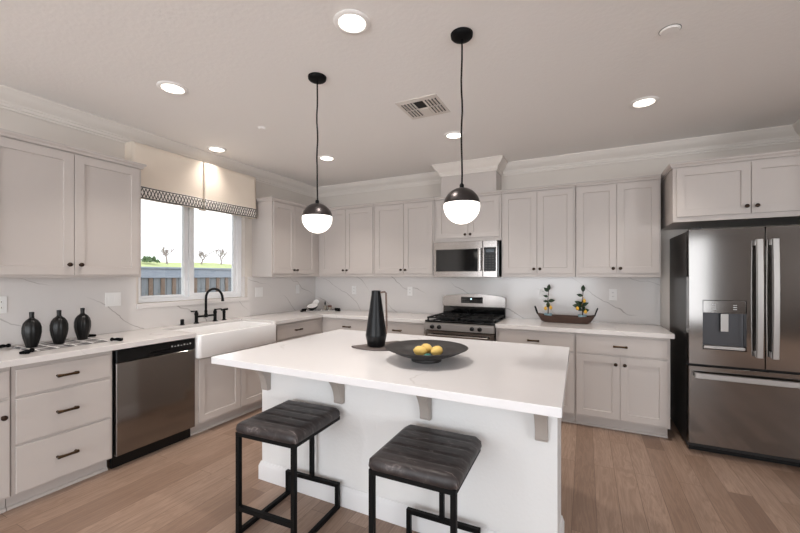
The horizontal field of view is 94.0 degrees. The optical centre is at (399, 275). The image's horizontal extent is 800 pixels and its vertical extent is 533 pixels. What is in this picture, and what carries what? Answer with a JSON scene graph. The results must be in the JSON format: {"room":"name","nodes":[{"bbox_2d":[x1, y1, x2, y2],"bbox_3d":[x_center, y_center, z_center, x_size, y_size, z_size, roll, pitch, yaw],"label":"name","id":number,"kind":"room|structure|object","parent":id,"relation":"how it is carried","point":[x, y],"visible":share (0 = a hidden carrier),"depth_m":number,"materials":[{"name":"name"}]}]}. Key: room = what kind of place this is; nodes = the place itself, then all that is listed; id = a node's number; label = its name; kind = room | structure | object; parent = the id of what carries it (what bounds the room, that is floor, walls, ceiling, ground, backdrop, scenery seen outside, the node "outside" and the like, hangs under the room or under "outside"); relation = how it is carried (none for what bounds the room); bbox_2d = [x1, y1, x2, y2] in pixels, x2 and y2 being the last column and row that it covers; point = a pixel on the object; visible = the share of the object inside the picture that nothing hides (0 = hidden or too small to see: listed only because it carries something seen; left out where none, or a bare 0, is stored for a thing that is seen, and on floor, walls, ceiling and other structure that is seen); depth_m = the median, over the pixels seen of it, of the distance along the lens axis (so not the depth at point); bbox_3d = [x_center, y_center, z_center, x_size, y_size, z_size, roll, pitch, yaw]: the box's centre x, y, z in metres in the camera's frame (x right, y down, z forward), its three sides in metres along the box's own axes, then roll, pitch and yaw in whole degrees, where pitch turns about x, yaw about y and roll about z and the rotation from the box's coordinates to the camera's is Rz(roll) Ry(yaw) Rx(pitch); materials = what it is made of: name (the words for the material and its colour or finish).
{"room":"kitchen","nodes":[
{"label":"kitchen","id":0,"kind":"room"},
{"bbox_2d":[0,108,314,303],"bbox_3d":[-3.238,0.053,1.862,0.150,2.712,8.500,0,0,26],"label":"wall","id":1,"kind":"structure","parent":0,"point":[9,120],"depth_m":3.14,"materials":[{"name":"beige paint"}]},
{"bbox_2d":[0,128,146,277],"bbox_3d":[-2.489,-0.454,2.773,0.376,0.942,0.960,0,0,26],"label":"upper cabinet","id":2,"kind":"object","parent":1,"relation":"attached to","point":[67,211],"visible":1,"depth_m":2.65,"materials":[{"name":"grey paint"}]},
{"bbox_2d":[0,276,314,344],"bbox_3d":[-2.195,0.257,3.838,0.066,0.477,4.007,0,0,26],"label":"backsplash","id":3,"kind":"structure","parent":1,"relation":"attached to","point":[43,297],"depth_m":3.19,"materials":[{"name":"stone"}]},
{"bbox_2d":[0,296,6,313],"bbox_3d":[-2.775,0.207,2.586,0.009,0.118,0.072,0,0,26],"label":"wall outlet","id":4,"kind":"object","parent":3,"relation":"attached to","point":[3,299],"visible":1,"depth_m":2.60,"materials":[{"name":"white plastic"}]},
{"bbox_2d":[105,292,120,306],"bbox_3d":[-2.465,0.207,3.209,0.008,0.118,0.118,0,0,26],"label":"light switch","id":5,"kind":"object","parent":3,"relation":"attached to","point":[112,298],"visible":1,"depth_m":3.21,"materials":[{"name":"white plastic"}]},
{"bbox_2d":[255,287,262,296],"bbox_3d":[-1.752,0.210,4.644,0.008,0.118,0.118,0,0,26],"label":"light switch","id":6,"kind":"object","parent":3,"relation":"attached to","point":[258,290],"visible":1,"depth_m":4.64,"materials":[{"name":"white plastic"}]},
{"bbox_2d":[124,141,256,218],"bbox_3d":[-2.075,-0.919,3.880,0.133,0.502,1.361,0,0,26],"label":"window valance","id":7,"kind":"object","parent":1,"relation":"attached to","point":[167,177],"visible":0.97,"depth_m":3.73,"materials":[{"name":"beige fabric"}]},
{"bbox_2d":[136,206,248,308],"bbox_3d":[-2.171,-0.282,3.969,0.175,1.173,1.253,0,0,26],"label":"window","id":8,"kind":"structure","parent":1,"relation":"in","point":[187,213],"depth_m":3.91,"materials":[{"name":"white plastic"}]},
{"bbox_2d":[252,196,318,276],"bbox_3d":[-1.383,-0.454,5.000,0.376,0.942,1.222,0,0,26],"label":"upper cabinet","id":9,"kind":"object","parent":1,"relation":"attached to","point":[282,246],"visible":0.91,"depth_m":4.56,"materials":[{"name":"grey paint"}]},
{"bbox_2d":[0,0,799,186],"bbox_3d":[0.680,-1.353,-0.085,8.900,0.100,8.800,0,0,26],"label":"ceiling","id":10,"kind":"structure","parent":0,"point":[541,78],"depth_m":2.40,"materials":[{"name":"white paint"}]},
{"bbox_2d":[156,81,187,94],"bbox_3d":[-1.580,-1.298,2.594,0.190,0.010,0.190,0,0,26],"label":"recessed light","id":11,"kind":"object","parent":10,"relation":"in","point":[169,87],"visible":1,"depth_m":2.58,"materials":[{"name":"white paint"}]},
{"bbox_2d":[207,146,226,152],"bbox_3d":[-1.889,-1.298,3.850,0.190,0.010,0.190,0,0,26],"label":"recessed light","id":12,"kind":"object","parent":10,"relation":"in","point":[218,149],"visible":1,"depth_m":3.85,"materials":[{"name":"white paint"}]},
{"bbox_2d":[257,126,266,130],"bbox_3d":[-1.221,-1.296,3.301,0.076,0.012,0.076,0,0,26],"label":"sprinkler cover","id":13,"kind":"object","parent":10,"relation":"attached to","point":[259,127],"visible":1,"depth_m":3.28,"materials":[{"name":"white paint"}]},
{"bbox_2d":[302,72,331,232],"bbox_3d":[-0.544,-0.789,2.452,0.196,1.026,0.196,0,0,26],"label":"pendant lamp","id":14,"kind":"object","parent":10,"relation":"hanging from","point":[316,217],"visible":1,"depth_m":2.40,"materials":[{"name":"grey"}]},
{"bbox_2d":[318,155,335,160],"bbox_3d":[-0.812,-1.298,4.145,0.190,0.010,0.190,0,0,26],"label":"recessed light","id":15,"kind":"object","parent":10,"relation":"in","point":[323,157],"visible":1,"depth_m":4.14,"materials":[{"name":"white paint"}]},
{"bbox_2d":[333,9,370,34],"bbox_3d":[-0.247,-1.298,1.920,0.190,0.010,0.190,0,0,26],"label":"recessed light","id":16,"kind":"object","parent":10,"relation":"in","point":[348,21],"visible":1,"depth_m":1.91,"materials":[{"name":"white paint"}]},
{"bbox_2d":[395,94,449,119],"bbox_3d":[0.180,-1.296,2.893,0.330,0.012,0.330,0,0,26],"label":"ceiling vent","id":17,"kind":"object","parent":10,"relation":"in","point":[429,105],"visible":1,"depth_m":2.87,"materials":[{"name":"white metal"}]},
{"bbox_2d":[444,131,464,138],"bbox_3d":[0.504,-1.298,3.466,0.190,0.010,0.190,0,0,26],"label":"recessed light","id":18,"kind":"object","parent":10,"relation":"in","point":[453,134],"visible":0.9,"depth_m":3.46,"materials":[{"name":"white paint"}]},
{"bbox_2d":[444,27,479,223],"bbox_3d":[0.334,-0.789,2.016,0.196,1.026,0.196,0,0,26],"label":"pendant lamp","id":19,"kind":"object","parent":10,"relation":"hanging from","point":[462,204],"visible":1,"depth_m":1.96,"materials":[{"name":"grey"}]},
{"bbox_2d":[629,96,658,107],"bbox_3d":[1.835,-1.298,2.806,0.190,0.010,0.190,0,0,26],"label":"recessed light","id":20,"kind":"object","parent":10,"relation":"in","point":[647,101],"visible":1,"depth_m":2.79,"materials":[{"name":"white paint"}]},
{"bbox_2d":[659,24,681,36],"bbox_3d":[1.435,-1.297,1.982,0.100,0.010,0.100,0,0,26],"label":"smoke detector","id":21,"kind":"object","parent":10,"relation":"attached to","point":[670,30],"visible":1,"depth_m":1.97,"materials":[{"name":"white paint"}]},
{"bbox_2d":[0,407,799,532],"bbox_3d":[0.680,1.460,-0.085,8.900,0.100,8.800,0,0,26],"label":"floor","id":22,"kind":"structure","parent":0,"point":[613,481],"depth_m":2.39,"materials":[{"name":"brown wood"}]},
{"bbox_2d":[0,367,9,513],"bbox_3d":[-2.659,0.973,2.106,0.665,0.872,0.490,0,0,26],"label":"base cabinet","id":23,"kind":"object","parent":22,"relation":"on","point":[4,372],"visible":0.95,"depth_m":2.17,"materials":[{"name":"grey paint"}]},
{"bbox_2d":[0,308,442,368],"bbox_3d":[-1.250,0.516,3.375,2.064,0.040,4.020,0,0,26],"label":"countertop","id":24,"kind":"structure","parent":23,"relation":"on","point":[9,356],"depth_m":3.12,"materials":[{"name":"stone"}]},
{"bbox_2d":[0,334,122,353],"bbox_3d":[-2.424,0.481,2.680,0.471,0.027,0.583,0,0,26],"label":"table runner","id":25,"kind":"object","parent":24,"relation":"on","point":[68,342],"visible":0.91,"depth_m":2.63,"materials":[{"name":"black"}]},
{"bbox_2d":[21,312,41,347],"bbox_3d":[-2.503,0.369,2.535,0.102,0.239,0.102,0,0,26],"label":"vase","id":26,"kind":"object","parent":25,"relation":"on","point":[31,329],"visible":1,"depth_m":2.51,"materials":[{"name":"black ceramic"}]},
{"bbox_2d":[49,310,68,343],"bbox_3d":[-2.439,0.369,2.668,0.102,0.239,0.102,0,0,26],"label":"vase","id":27,"kind":"object","parent":25,"relation":"on","point":[58,327],"visible":1,"depth_m":2.64,"materials":[{"name":"black ceramic"}]},
{"bbox_2d":[74,308,90,339],"bbox_3d":[-2.417,0.369,2.841,0.102,0.239,0.102,0,0,26],"label":"vase","id":28,"kind":"object","parent":25,"relation":"on","point":[82,322],"visible":1,"depth_m":2.81,"materials":[{"name":"black ceramic"}]},
{"bbox_2d":[191,288,223,323],"bbox_3d":[-2.013,0.313,3.930,0.308,0.365,0.224,0,0,-22],"label":"bridge faucet","id":29,"kind":"object","parent":24,"relation":"on","point":[196,313],"visible":1,"depth_m":3.92,"materials":[{"name":"black metal"}]},
{"bbox_2d":[221,308,227,319],"bbox_3d":[-1.944,0.429,4.131,0.051,0.132,0.072,0,0,26],"label":"sprayer","id":30,"kind":"object","parent":24,"relation":"on","point":[224,309],"visible":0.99,"depth_m":4.12,"materials":[{"name":"black metal"}]},
{"bbox_2d":[175,321,275,358],"bbox_3d":[-1.764,0.618,3.730,0.537,0.203,0.905,0,0,26],"label":"farmhouse sink","id":31,"kind":"object","parent":24,"relation":"in","point":[215,339],"visible":0.8,"depth_m":3.63,"materials":[{"name":"white ceramic"}]},
{"bbox_2d":[300,308,340,311],"bbox_3d":[-1.111,0.481,5.232,0.543,0.027,0.316,0,0,-11],"label":"table runner","id":32,"kind":"object","parent":24,"relation":"on","point":[304,309],"visible":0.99,"depth_m":5.18,"materials":[{"name":"black"}]},
{"bbox_2d":[307,303,317,309],"bbox_3d":[-1.222,0.440,5.211,0.155,0.091,0.145,0,0,26],"label":"bowl","id":33,"kind":"object","parent":32,"relation":"on","point":[312,306],"visible":1,"depth_m":5.19,"materials":[{"name":"white ceramic"}]},
{"bbox_2d":[5,351,111,510],"bbox_3d":[-2.432,0.973,2.564,0.665,0.872,0.524,0,0,26],"label":"base cabinet","id":34,"kind":"object","parent":22,"relation":"on","point":[61,409],"visible":0.97,"depth_m":2.39,"materials":[{"name":"grey paint"}]},
{"bbox_2d":[109,338,194,468],"bbox_3d":[-2.173,0.974,3.082,0.611,0.864,0.611,0,0,26],"label":"dishwasher","id":35,"kind":"object","parent":22,"relation":"on","point":[153,385],"visible":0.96,"depth_m":2.89,"materials":[{"name":"silver metal"}]},
{"bbox_2d":[190,343,272,435],"bbox_3d":[-1.849,1.067,3.778,0.629,0.683,0.903,0,0,26],"label":"base cabinet","id":36,"kind":"object","parent":22,"relation":"on","point":[223,393],"visible":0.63,"depth_m":3.48,"materials":[{"name":"grey paint"}]},
{"bbox_2d":[235,400,339,532],"bbox_3d":[-0.628,1.103,2.142,0.417,0.611,0.438,0,0,23],"label":"bar stool","id":37,"kind":"object","parent":22,"relation":"on","point":[290,423],"visible":1,"depth_m":2.02,"materials":[{"name":"grey leather"}]},
{"bbox_2d":[273,317,321,343],"bbox_3d":[-1.443,0.973,4.554,0.665,0.872,0.840,0,0,26],"label":"base cabinet","id":38,"kind":"object","parent":22,"relation":"on","point":[297,329],"visible":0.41,"depth_m":4.39,"materials":[{"name":"grey paint"}]},
{"bbox_2d":[322,317,367,332],"bbox_3d":[-0.535,0.973,4.891,0.756,0.872,0.665,0,0,26],"label":"base cabinet","id":39,"kind":"object","parent":22,"relation":"on","point":[328,324],"visible":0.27,"depth_m":4.65,"materials":[{"name":"grey paint"}]},
{"bbox_2d":[385,321,425,335],"bbox_3d":[0.112,0.973,4.569,0.682,0.872,0.665,0,0,26],"label":"base cabinet","id":40,"kind":"object","parent":22,"relation":"on","point":[408,328],"visible":0.22,"depth_m":4.26,"materials":[{"name":"grey paint"}]},
{"bbox_2d":[255,370,563,532],"bbox_3d":[0.031,0.973,2.452,1.926,0.872,1.134,0,0,26],"label":"kitchen island","id":41,"kind":"object","parent":22,"relation":"on","point":[513,485],"visible":0.44,"depth_m":2.03,"materials":[{"name":"white paint"}]},
{"bbox_2d":[211,329,569,417],"bbox_3d":[0.021,0.516,2.414,1.955,0.040,1.310,0,0,26],"label":"island countertop","id":42,"kind":"structure","parent":41,"relation":"on","point":[520,377],"depth_m":1.98,"materials":[{"name":"stone"}]},
{"bbox_2d":[351,341,397,350],"bbox_3d":[-0.108,0.489,2.561,0.380,0.011,0.245,0,0,-32],"label":"serving board","id":43,"kind":"object","parent":42,"relation":"on","point":[363,346],"visible":0.52,"depth_m":2.50,"materials":[{"name":"grey stone"}]},
{"bbox_2d":[366,290,387,347],"bbox_3d":[-0.161,0.294,2.546,0.148,0.379,0.144,0,0,26],"label":"pitcher","id":44,"kind":"object","parent":43,"relation":"on","point":[376,331],"visible":1,"depth_m":2.50,"materials":[{"name":"black ceramic"}]},
{"bbox_2d":[385,340,467,363],"bbox_3d":[0.154,0.455,2.168,0.480,0.080,0.480,0,0,26],"label":"bowl","id":45,"kind":"object","parent":42,"relation":"on","point":[405,348],"visible":0.89,"depth_m":2.22,"materials":[{"name":"black"}]},
{"bbox_2d":[413,346,426,354],"bbox_3d":[0.116,0.438,2.158,0.082,0.058,0.059,0,0,-2],"label":"lemon","id":46,"kind":"object","parent":45,"relation":"in","point":[418,350],"visible":0.92,"depth_m":2.14,"materials":[{"name":"yellow food"}]},
{"bbox_2d":[421,344,431,352],"bbox_3d":[0.157,0.437,2.227,0.083,0.059,0.059,0,0,44],"label":"lemon","id":47,"kind":"object","parent":45,"relation":"in","point":[428,347],"visible":0.46,"depth_m":2.20,"materials":[{"name":"yellow food"}]},
{"bbox_2d":[431,346,442,354],"bbox_3d":[0.213,0.438,2.157,0.082,0.058,0.059,0,0,-31],"label":"lemon","id":48,"kind":"object","parent":45,"relation":"in","point":[436,350],"visible":0.95,"depth_m":2.13,"materials":[{"name":"yellow food"}]},
{"bbox_2d":[369,424,481,532],"bbox_3d":[0.131,1.103,1.745,0.417,0.611,0.438,0,0,25],"label":"bar stool","id":49,"kind":"object","parent":22,"relation":"on","point":[440,461],"visible":1,"depth_m":1.64,"materials":[{"name":"grey leather"}]},
{"bbox_2d":[424,294,505,340],"bbox_3d":[0.746,0.802,4.208,0.760,1.156,0.712,0,0,26],"label":"gas range","id":50,"kind":"object","parent":22,"relation":"on","point":[465,316],"visible":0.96,"depth_m":4.13,"materials":[{"name":"silver metal"}]},
{"bbox_2d":[425,316,505,324],"bbox_3d":[0.747,0.500,4.210,0.760,0.018,0.597,0,0,26],"label":"cooktop","id":51,"kind":"object","parent":50,"relation":"in","point":[433,320],"depth_m":4.01,"materials":[{"name":"black metal"}]},
{"bbox_2d":[496,328,574,422],"bbox_3d":[1.437,0.973,3.911,0.731,0.872,0.665,0,0,26],"label":"base cabinet","id":52,"kind":"object","parent":22,"relation":"on","point":[563,339],"visible":0.35,"depth_m":3.56,"materials":[{"name":"grey paint"}]},
{"bbox_2d":[575,333,669,437],"bbox_3d":[2.094,0.973,3.584,0.731,0.872,0.665,0,0,26],"label":"base cabinet","id":53,"kind":"object","parent":22,"relation":"on","point":[622,383],"visible":0.98,"depth_m":3.32,"materials":[{"name":"grey paint"}]},
{"bbox_2d":[495,318,674,338],"bbox_3d":[1.780,0.516,3.752,1.492,0.040,0.649,0,0,26],"label":"countertop","id":54,"kind":"structure","parent":53,"relation":"on","point":[604,328],"depth_m":3.55,"materials":[{"name":"stone"}]},
{"bbox_2d":[534,306,597,323],"bbox_3d":[1.728,0.412,3.900,0.610,0.165,0.176,0,0,26],"label":"wooden tray","id":55,"kind":"object","parent":54,"relation":"on","point":[573,319],"visible":0.98,"depth_m":3.84,"materials":[{"name":"brown wood"}]},
{"bbox_2d":[543,284,554,315],"bbox_3d":[1.584,0.285,3.975,0.096,0.382,0.087,0,0,-19],"label":"plant","id":56,"kind":"object","parent":55,"relation":"in","point":[548,288],"visible":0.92,"depth_m":3.97,"materials":[{"name":"green plant"}]},
{"bbox_2d":[573,285,588,316],"bbox_3d":[1.868,0.287,3.821,0.132,0.377,0.142,0,0,-23],"label":"plant","id":57,"kind":"object","parent":55,"relation":"in","point":[578,305],"visible":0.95,"depth_m":3.82,"materials":[{"name":"green plant"}]},
{"bbox_2d":[670,225,799,466],"bbox_3d":[2.852,0.513,3.069,0.911,1.786,0.837,0,0,26],"label":"refrigerator","id":58,"kind":"object","parent":22,"relation":"on","point":[735,292],"visible":1,"depth_m":2.82,"materials":[{"name":"grey metal"}]},
{"bbox_2d":[315,142,799,417],"bbox_3d":[2.605,0.053,3.788,8.900,2.712,0.150,0,0,26],"label":"wall","id":59,"kind":"structure","parent":0,"point":[655,166],"depth_m":3.92,"materials":[{"name":"beige paint"}]},
{"bbox_2d":[319,203,374,276],"bbox_3d":[-0.667,-0.454,5.118,0.889,0.942,0.376,0,0,26],"label":"upper cabinet","id":60,"kind":"object","parent":59,"relation":"attached to","point":[346,248],"visible":0.9,"depth_m":4.95,"materials":[{"name":"grey paint"}]},
{"bbox_2d":[0,84,799,197],"bbox_3d":[0.680,-1.234,-0.086,8.599,0.135,8.499,0,0,26],"label":"trim","id":61,"kind":"structure","parent":59,"relation":"attached to","point":[11,99],"depth_m":3.72,"materials":[{"name":"white paint"}]},
{"bbox_2d":[373,197,434,276],"bbox_3d":[0.104,-0.454,4.735,0.824,0.942,0.376,0,0,26],"label":"upper cabinet","id":62,"kind":"object","parent":59,"relation":"attached to","point":[404,230],"visible":0.95,"depth_m":4.58,"materials":[{"name":"grey paint"}]},
{"bbox_2d":[434,190,501,242],"bbox_3d":[0.823,-0.655,4.377,0.775,0.540,0.376,0,0,26],"label":"upper cabinet","id":63,"kind":"object","parent":59,"relation":"attached to","point":[487,225],"visible":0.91,"depth_m":4.19,"materials":[{"name":"grey paint"}]},
{"bbox_2d":[434,240,501,276],"bbox_3d":[0.807,-0.180,4.343,0.749,0.401,0.448,0,0,26],"label":"microwave","id":64,"kind":"object","parent":63,"relation":"attached to","point":[465,258],"visible":0.95,"depth_m":4.16,"materials":[{"name":"silver metal"}]},
{"bbox_2d":[441,170,500,195],"bbox_3d":[0.843,-1.115,4.423,0.650,0.374,0.279,0,0,26],"label":"trim","id":65,"kind":"structure","parent":63,"relation":"on","point":[489,180],"depth_m":4.27,"materials":[{"name":"grey paint"}]},
{"bbox_2d":[315,276,659,324],"bbox_3d":[0.651,0.257,4.667,4.317,0.477,0.012,0,0,26],"label":"backsplash","id":66,"kind":"structure","parent":59,"relation":"attached to","point":[638,298],"depth_m":4.30,"materials":[{"name":"stone"}]},
{"bbox_2d":[352,286,355,293],"bbox_3d":[-0.655,0.210,5.305,0.072,0.118,0.009,0,0,26],"label":"wall outlet","id":67,"kind":"object","parent":66,"relation":"attached to","point":[353,287],"visible":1,"depth_m":5.30,"materials":[{"name":"white plastic"}]},
{"bbox_2d":[407,287,411,295],"bbox_3d":[0.130,0.210,4.914,0.072,0.118,0.009,0,0,26],"label":"wall outlet","id":68,"kind":"object","parent":66,"relation":"attached to","point":[409,289],"visible":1,"depth_m":4.92,"materials":[{"name":"white plastic"}]},
{"bbox_2d":[540,288,545,298],"bbox_3d":[1.603,0.202,4.183,0.072,0.118,0.009,0,0,26],"label":"wall outlet","id":69,"kind":"object","parent":66,"relation":"attached to","point":[542,291],"visible":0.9,"depth_m":4.18,"materials":[{"name":"white plastic"}]},
{"bbox_2d":[609,289,616,299],"bbox_3d":[2.214,0.202,3.879,0.072,0.118,0.009,0,0,26],"label":"wall outlet","id":70,"kind":"object","parent":66,"relation":"attached to","point":[612,292],"visible":1,"depth_m":3.88,"materials":[{"name":"white plastic"}]},
{"bbox_2d":[501,183,575,276],"bbox_3d":[1.499,-0.454,4.041,0.727,0.942,0.376,0,0,26],"label":"upper cabinet","id":71,"kind":"object","parent":59,"relation":"attached to","point":[539,222],"visible":1,"depth_m":3.89,"materials":[{"name":"grey paint"}]},
{"bbox_2d":[576,174,660,276],"bbox_3d":[2.146,-0.454,3.720,0.709,0.942,0.376,0,0,26],"label":"upper cabinet","id":72,"kind":"object","parent":59,"relation":"attached to","point":[618,220],"visible":1,"depth_m":3.57,"materials":[{"name":"grey paint"}]},
{"bbox_2d":[661,149,799,229],"bbox_3d":[2.877,-0.693,3.187,1.052,0.495,0.680,0,0,26],"label":"upper cabinet","id":73,"kind":"object","parent":59,"relation":"attached to","point":[761,189],"visible":0.94,"depth_m":2.98,"materials":[{"name":"grey paint"}]},
{"label":"outside","id":74,"kind":"structure","parent":0,"visible":0},
{"bbox_3d":[-6.798,1.585,12.844,15.700,0.250,36.000,0,0,26],"label":"ground","id":75,"kind":"structure","parent":74,"visible":0},
{"bbox_2d":[141,267,231,295],"bbox_3d":[-3.695,0.647,9.751,0.170,1.625,14.223,0,0,26],"label":"fence","id":76,"kind":"object","parent":75,"relation":"on","point":[154,280],"visible":0.04,"depth_m":7.74,"materials":[{"name":"wood"}]},
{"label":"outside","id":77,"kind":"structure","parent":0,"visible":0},
{"bbox_2d":[141,261,231,267],"bbox_3d":[-10.470,0.375,14.668,9.500,2.190,36.000,0,0,26],"label":"terrain","id":78,"kind":"structure","parent":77,"point":[143,264],"depth_m":19.27,"materials":[{"name":"green plant"}]},
{"bbox_2d":[141,256,160,262],"bbox_3d":[-11.700,-0.745,17.482,0.762,0.334,0.804,0,0,26],"label":"shrub","id":79,"kind":"object","parent":78,"relation":"on","point":[149,259],"visible":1,"depth_m":17.26,"materials":[{"name":"green plant"}]},
{"bbox_2d":[159,244,176,263],"bbox_3d":[-11.764,-1.072,18.758,0.836,1.011,0.844,0,0,26],"label":"bare tree","id":80,"kind":"object","parent":78,"relation":"on","point":[165,251],"visible":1,"depth_m":18.66,"materials":[{"name":"grey plant"}]},
{"bbox_2d":[197,249,213,263],"bbox_3d":[-10.630,-1.032,20.419,0.936,0.930,0.692,0,0,-25],"label":"bare tree","id":81,"kind":"object","parent":78,"relation":"on","point":[200,253],"visible":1,"depth_m":20.31,"materials":[{"name":"grey plant"}]},
{"bbox_2d":[211,248,228,264],"bbox_3d":[-10.261,-1.084,21.422,1.015,1.032,0.822,0,0,14],"label":"bare tree","id":82,"kind":"object","parent":78,"relation":"on","point":[218,250],"visible":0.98,"depth_m":21.35,"materials":[{"name":"grey plant"}]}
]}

